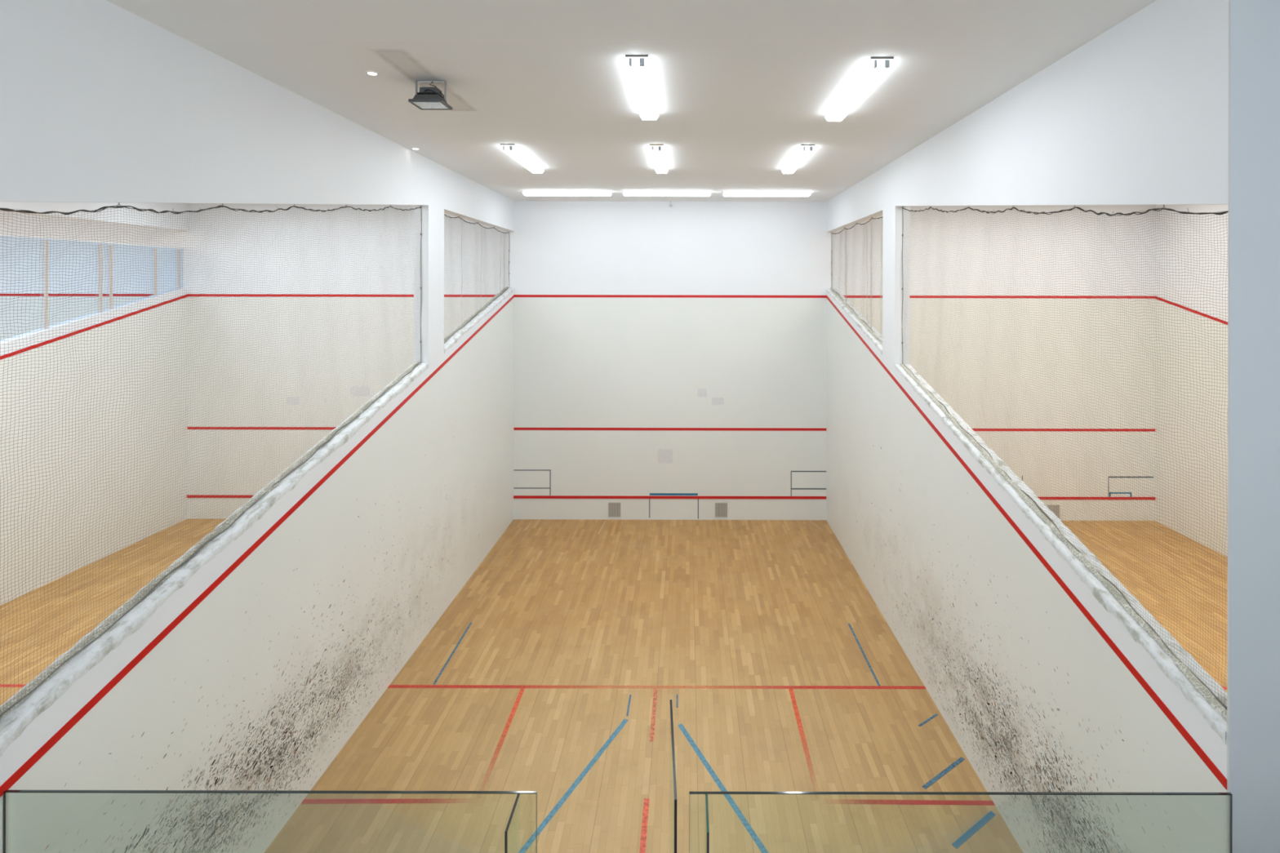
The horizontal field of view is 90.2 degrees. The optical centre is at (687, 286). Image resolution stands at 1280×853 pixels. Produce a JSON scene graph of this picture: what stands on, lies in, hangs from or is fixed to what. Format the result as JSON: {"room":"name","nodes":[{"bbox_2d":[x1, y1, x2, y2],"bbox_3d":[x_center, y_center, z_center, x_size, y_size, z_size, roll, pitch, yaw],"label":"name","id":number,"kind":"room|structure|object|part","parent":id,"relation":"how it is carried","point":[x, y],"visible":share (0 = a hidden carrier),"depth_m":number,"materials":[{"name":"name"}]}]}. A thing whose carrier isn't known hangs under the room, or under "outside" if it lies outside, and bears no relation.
{"room":"sports hall","nodes":[
{"label":"sports hall","id":0,"kind":"room"},
{"bbox_2d":[0,201,187,605],"bbox_3d":[-10.341,1.494,8.182,0.204,6.520,9.675,0,0,0],"label":"wall","id":1,"kind":"structure","parent":0,"point":[37,206],"depth_m":10.90,"materials":[{"name":"beige paint"}]},
{"bbox_2d":[0,234,183,328],"bbox_3d":[-10.326,0.059,11.150,0.048,1.700,3.740,0,0,0],"label":"window","id":2,"kind":"structure","parent":1,"relation":"in","point":[46,248],"depth_m":11.17,"materials":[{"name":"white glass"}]},
{"bbox_3d":[-10.313,-0.034,10.220,0.023,1.423,0.044,0,0,0],"label":"post","id":3,"kind":"part","parent":2,"relation":"part of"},
{"bbox_3d":[-10.313,-0.147,11.170,0.023,1.197,0.044,0,0,0],"label":"post","id":4,"kind":"part","parent":2,"relation":"part of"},
{"bbox_3d":[-10.313,-0.171,11.370,0.023,1.150,0.044,0,0,0],"label":"post","id":5,"kind":"part","parent":2,"relation":"part of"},
{"bbox_3d":[-10.313,-0.284,12.320,0.023,0.924,0.044,0,0,0],"label":"post","id":6,"kind":"part","parent":2,"relation":"part of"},
{"bbox_3d":[-10.313,-0.352,12.890,0.023,0.788,0.044,0,0,0],"label":"post","id":7,"kind":"part","parent":2,"relation":"part of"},
{"bbox_2d":[0,0,514,852],"bbox_3d":[-3.660,1.508,8.152,0.206,6.520,9.735,0,0,0],"label":"wall","id":8,"kind":"structure","parent":0,"point":[252,666],"depth_m":5.10,"materials":[{"name":"beige paint"}]},
{"bbox_2d":[0,202,422,719],"bbox_3d":[-3.691,0.621,6.002,0.111,3.458,5.448,0,0,0],"label":"net","id":9,"kind":"object","parent":8,"relation":"attached to","point":[10,705],"visible":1,"depth_m":4.43,"materials":[{"name":"fabric"}]},
{"bbox_2d":[444,213,509,343],"bbox_3d":[-3.690,-0.105,11.150,0.114,2.054,3.752,0,0,0],"label":"net","id":10,"kind":"object","parent":8,"relation":"attached to","point":[463,324],"visible":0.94,"depth_m":10.79,"materials":[{"name":"fabric"}]},
{"bbox_2d":[0,200,1155,520],"bbox_3d":[-3.638,1.508,13.139,26.810,6.520,0.262,0,0,0],"label":"wall","id":11,"kind":"structure","parent":0,"point":[670,363],"depth_m":13.02,"materials":[{"name":"beige paint"}]},
{"bbox_2d":[608,502,620,516],"bbox_3d":[-1.504,4.569,13.014,0.255,0.295,0.012,0,0,0],"label":"air vent","id":12,"kind":"object","parent":11,"relation":"in","point":[614,508],"visible":1,"depth_m":13.01,"materials":[{"name":"grey metal"}]},
{"bbox_2d":[715,502,727,517],"bbox_3d":[0.680,4.573,13.014,0.250,0.295,0.012,0,0,0],"label":"air vent","id":13,"kind":"object","parent":11,"relation":"in","point":[721,508],"visible":1,"depth_m":13.01,"materials":[{"name":"grey metal"}]},
{"bbox_2d":[1047,504,1059,519],"bbox_3d":[7.483,4.617,13.014,0.240,0.295,0.012,0,0,0],"label":"air vent","id":14,"kind":"object","parent":11,"relation":"in","point":[1051,508],"visible":0.41,"depth_m":13.02,"materials":[{"name":"grey metal"}]},
{"bbox_2d":[563,191,611,192],"bbox_3d":[-2.216,-1.740,11.690,1.588,0.016,0.168,0,0,0],"label":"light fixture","id":15,"kind":"object","parent":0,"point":[563,191],"depth_m":11.61,"materials":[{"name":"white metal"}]},
{"bbox_2d":[0,519,1227,852],"bbox_3d":[-3.645,4.817,8.095,26.810,0.102,10.050,0,0,0],"label":"floor","id":16,"kind":"structure","parent":0,"point":[555,669],"depth_m":7.37,"materials":[{"name":"brown wood"}]},
{"bbox_2d":[3,790,537,852],"bbox_3d":[-2.178,3.702,3.315,2.776,2.139,0.012,0,0,0],"label":"glass screen","id":17,"kind":"object","parent":16,"relation":"on","point":[5,791],"visible":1,"depth_m":3.31,"materials":[{"name":"clear glass"}]},
{"bbox_2d":[504,793,519,852],"bbox_3d":[-0.882,3.703,3.191,0.012,2.134,0.235,0,0,0],"label":"glass fin","id":18,"kind":"object","parent":16,"relation":"on","point":[518,794],"visible":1,"depth_m":3.11,"materials":[{"name":"clear glass"}]},
{"bbox_2d":[669,699,676,852],"bbox_3d":[-0.089,3.701,3.664,0.014,2.126,0.790,0,0,-3],"label":"door","id":19,"kind":"structure","parent":16,"relation":"on","point":[670,700],"depth_m":3.42,"materials":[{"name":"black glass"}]},
{"bbox_2d":[705,793,709,852],"bbox_3d":[0.094,3.705,3.191,0.012,2.134,0.235,0,0,0],"label":"glass fin","id":20,"kind":"object","parent":16,"relation":"on","point":[706,794],"visible":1,"depth_m":3.12,"materials":[{"name":"clear glass"}]},
{"bbox_2d":[688,791,1232,852],"bbox_3d":[1.417,3.709,3.315,2.826,2.139,0.012,0,0,0],"label":"glass screen","id":21,"kind":"object","parent":16,"relation":"on","point":[690,793],"visible":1,"depth_m":3.31,"materials":[{"name":"clear glass"}]},
{"bbox_2d":[106,0,1155,201],"bbox_3d":[-0.356,-1.795,4.895,10.400,0.100,16.450,0,0,0],"label":"ceiling","id":22,"kind":"structure","parent":0,"point":[740,86],"depth_m":5.11,"materials":[{"name":"white paint"}]},
{"bbox_2d":[365,71,378,75],"bbox_3d":[-2.586,-1.746,5.210,0.092,0.006,0.092,0,0,0],"label":"recessed light","id":23,"kind":"object","parent":22,"relation":"in","point":[371,73],"visible":1,"depth_m":5.20,"materials":[{"name":"white metal"}]},
{"bbox_2d":[408,80,452,110],"bbox_3d":[-2.187,-1.643,5.410,0.274,0.210,0.250,0,0,0],"label":"floodlight","id":24,"kind":"object","parent":22,"relation":"hanging from","point":[428,98],"visible":1,"depth_m":5.37,"materials":[{"name":"grey metal"}]},
{"bbox_3d":[-2.187,-1.545,5.410,0.238,0.006,0.216,0,0,0],"label":"glass","id":25,"kind":"part","parent":24,"relation":"part of","materials":[{"name":"glass"}]},
{"bbox_3d":[-2.149,-1.540,5.410,0.095,0.002,0.170,0,0,0],"label":"led plate","id":26,"kind":"part","parent":24,"relation":"part of","materials":[{"name":"white plastic"}]},
{"bbox_2d":[500,143,543,173],"bbox_3d":[-2.216,-1.711,8.605,0.184,0.074,1.610,0,0,0],"label":"ceiling light","id":27,"kind":"object","parent":22,"relation":"attached to","point":[513,151],"visible":1,"depth_m":8.33,"materials":[{"name":"white plastic"}]},
{"bbox_3d":[-2.216,-1.741,7.807,0.172,0.013,0.014,0,0,0],"label":"plate","id":28,"kind":"part","parent":27,"relation":"part of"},
{"bbox_2d":[522,191,611,195],"bbox_3d":[-2.221,-1.711,11.690,1.610,0.074,0.184,0,0,0],"label":"ceiling light","id":29,"kind":"object","parent":22,"relation":"attached to","point":[525,193],"visible":1,"depth_m":11.61,"materials":[{"name":"white plastic"}]},
{"bbox_2d":[625,54,658,119],"bbox_3d":[-0.386,-1.707,5.595,0.184,0.074,1.610,0,0,0],"label":"ceiling light","id":30,"kind":"object","parent":22,"relation":"attached to","point":[638,66],"visible":1,"depth_m":5.28,"materials":[{"name":"white plastic"}]},
{"bbox_3d":[-0.386,-1.737,4.797,0.172,0.013,0.014,0,0,0],"label":"plate","id":31,"kind":"part","parent":30,"relation":"part of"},
{"bbox_2d":[648,144,667,173],"bbox_3d":[-0.386,-1.707,8.605,0.184,0.074,1.610,0,0,0],"label":"ceiling light","id":32,"kind":"object","parent":22,"relation":"attached to","point":[657,151],"visible":1,"depth_m":8.28,"materials":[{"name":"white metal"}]},
{"bbox_2d":[622,191,711,195],"bbox_3d":[-0.391,-1.707,11.690,1.610,0.074,0.184,0,0,0],"label":"ceiling light","id":33,"kind":"object","parent":22,"relation":"attached to","point":[624,193],"visible":1,"depth_m":11.61,"materials":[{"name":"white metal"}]},
{"bbox_2d":[623,191,710,191],"bbox_3d":[-0.386,-1.736,11.690,1.588,0.016,0.168,0,0,0],"label":"tray","id":34,"kind":"object","parent":33,"relation":"on","point":[624,191],"depth_m":11.61,"materials":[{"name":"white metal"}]},
{"bbox_2d":[722,191,810,196],"bbox_3d":[1.439,-1.704,11.690,1.610,0.074,0.184,0,0,0],"label":"ceiling light","id":35,"kind":"object","parent":22,"relation":"attached to","point":[731,193],"visible":1,"depth_m":11.61,"materials":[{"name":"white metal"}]},
{"bbox_2d":[723,191,810,191],"bbox_3d":[1.444,-1.732,11.690,1.588,0.016,0.168,0,0,0],"label":"tray","id":36,"kind":"object","parent":35,"relation":"on","point":[723,191],"depth_m":11.61,"materials":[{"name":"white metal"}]},
{"bbox_2d":[782,144,815,173],"bbox_3d":[1.474,-1.703,8.605,0.184,0.074,1.610,0,0,0],"label":"ceiling light","id":37,"kind":"object","parent":22,"relation":"attached to","point":[803,152],"visible":1,"depth_m":8.30,"materials":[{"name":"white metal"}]},
{"bbox_3d":[1.474,-1.733,7.807,0.172,0.013,0.014,0,0,0],"label":"plate","id":38,"kind":"part","parent":37,"relation":"part of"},
{"bbox_2d":[825,57,893,120],"bbox_3d":[1.474,-1.703,5.625,0.184,0.074,1.610,0,0,0],"label":"ceiling light","id":39,"kind":"object","parent":22,"relation":"attached to","point":[875,68],"visible":1,"depth_m":5.33,"materials":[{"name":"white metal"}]},
{"bbox_3d":[1.474,-1.733,4.827,0.172,0.013,0.014,0,0,0],"label":"plate","id":40,"kind":"part","parent":39,"relation":"part of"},
{"bbox_2d":[826,0,1228,852],"bbox_3d":[2.934,1.522,8.182,0.206,6.520,9.675,0,0,0],"label":"wall","id":41,"kind":"structure","parent":0,"point":[1042,679],"depth_m":5.19,"materials":[{"name":"beige paint"}]},
{"bbox_2d":[830,217,882,345],"bbox_3d":[2.926,-0.091,11.150,0.088,2.054,3.752,0,0,0],"label":"net","id":42,"kind":"object","parent":41,"relation":"attached to","point":[844,242],"visible":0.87,"depth_m":10.72,"materials":[{"name":"fabric"}]},
{"bbox_2d":[899,204,1227,720],"bbox_3d":[2.923,0.626,6.037,0.093,3.442,5.379,0,0,0],"label":"net","id":43,"kind":"object","parent":41,"relation":"attached to","point":[1206,693],"visible":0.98,"depth_m":4.60,"materials":[{"name":"fabric"}]},
{"bbox_2d":[1155,204,1227,555],"bbox_3d":[9.665,1.536,8.045,0.204,6.520,9.950,0,0,0],"label":"wall","id":44,"kind":"structure","parent":0,"point":[1193,340],"depth_m":12.06,"materials":[{"name":"beige paint"}]},
{"bbox_2d":[1226,0,1279,852],"bbox_3d":[6.302,1.529,3.411,6.930,6.520,0.158,0,0,0],"label":"wall","id":45,"kind":"structure","parent":0,"point":[1253,592],"depth_m":3.33,"materials":[{"name":"white paint"}]}
]}

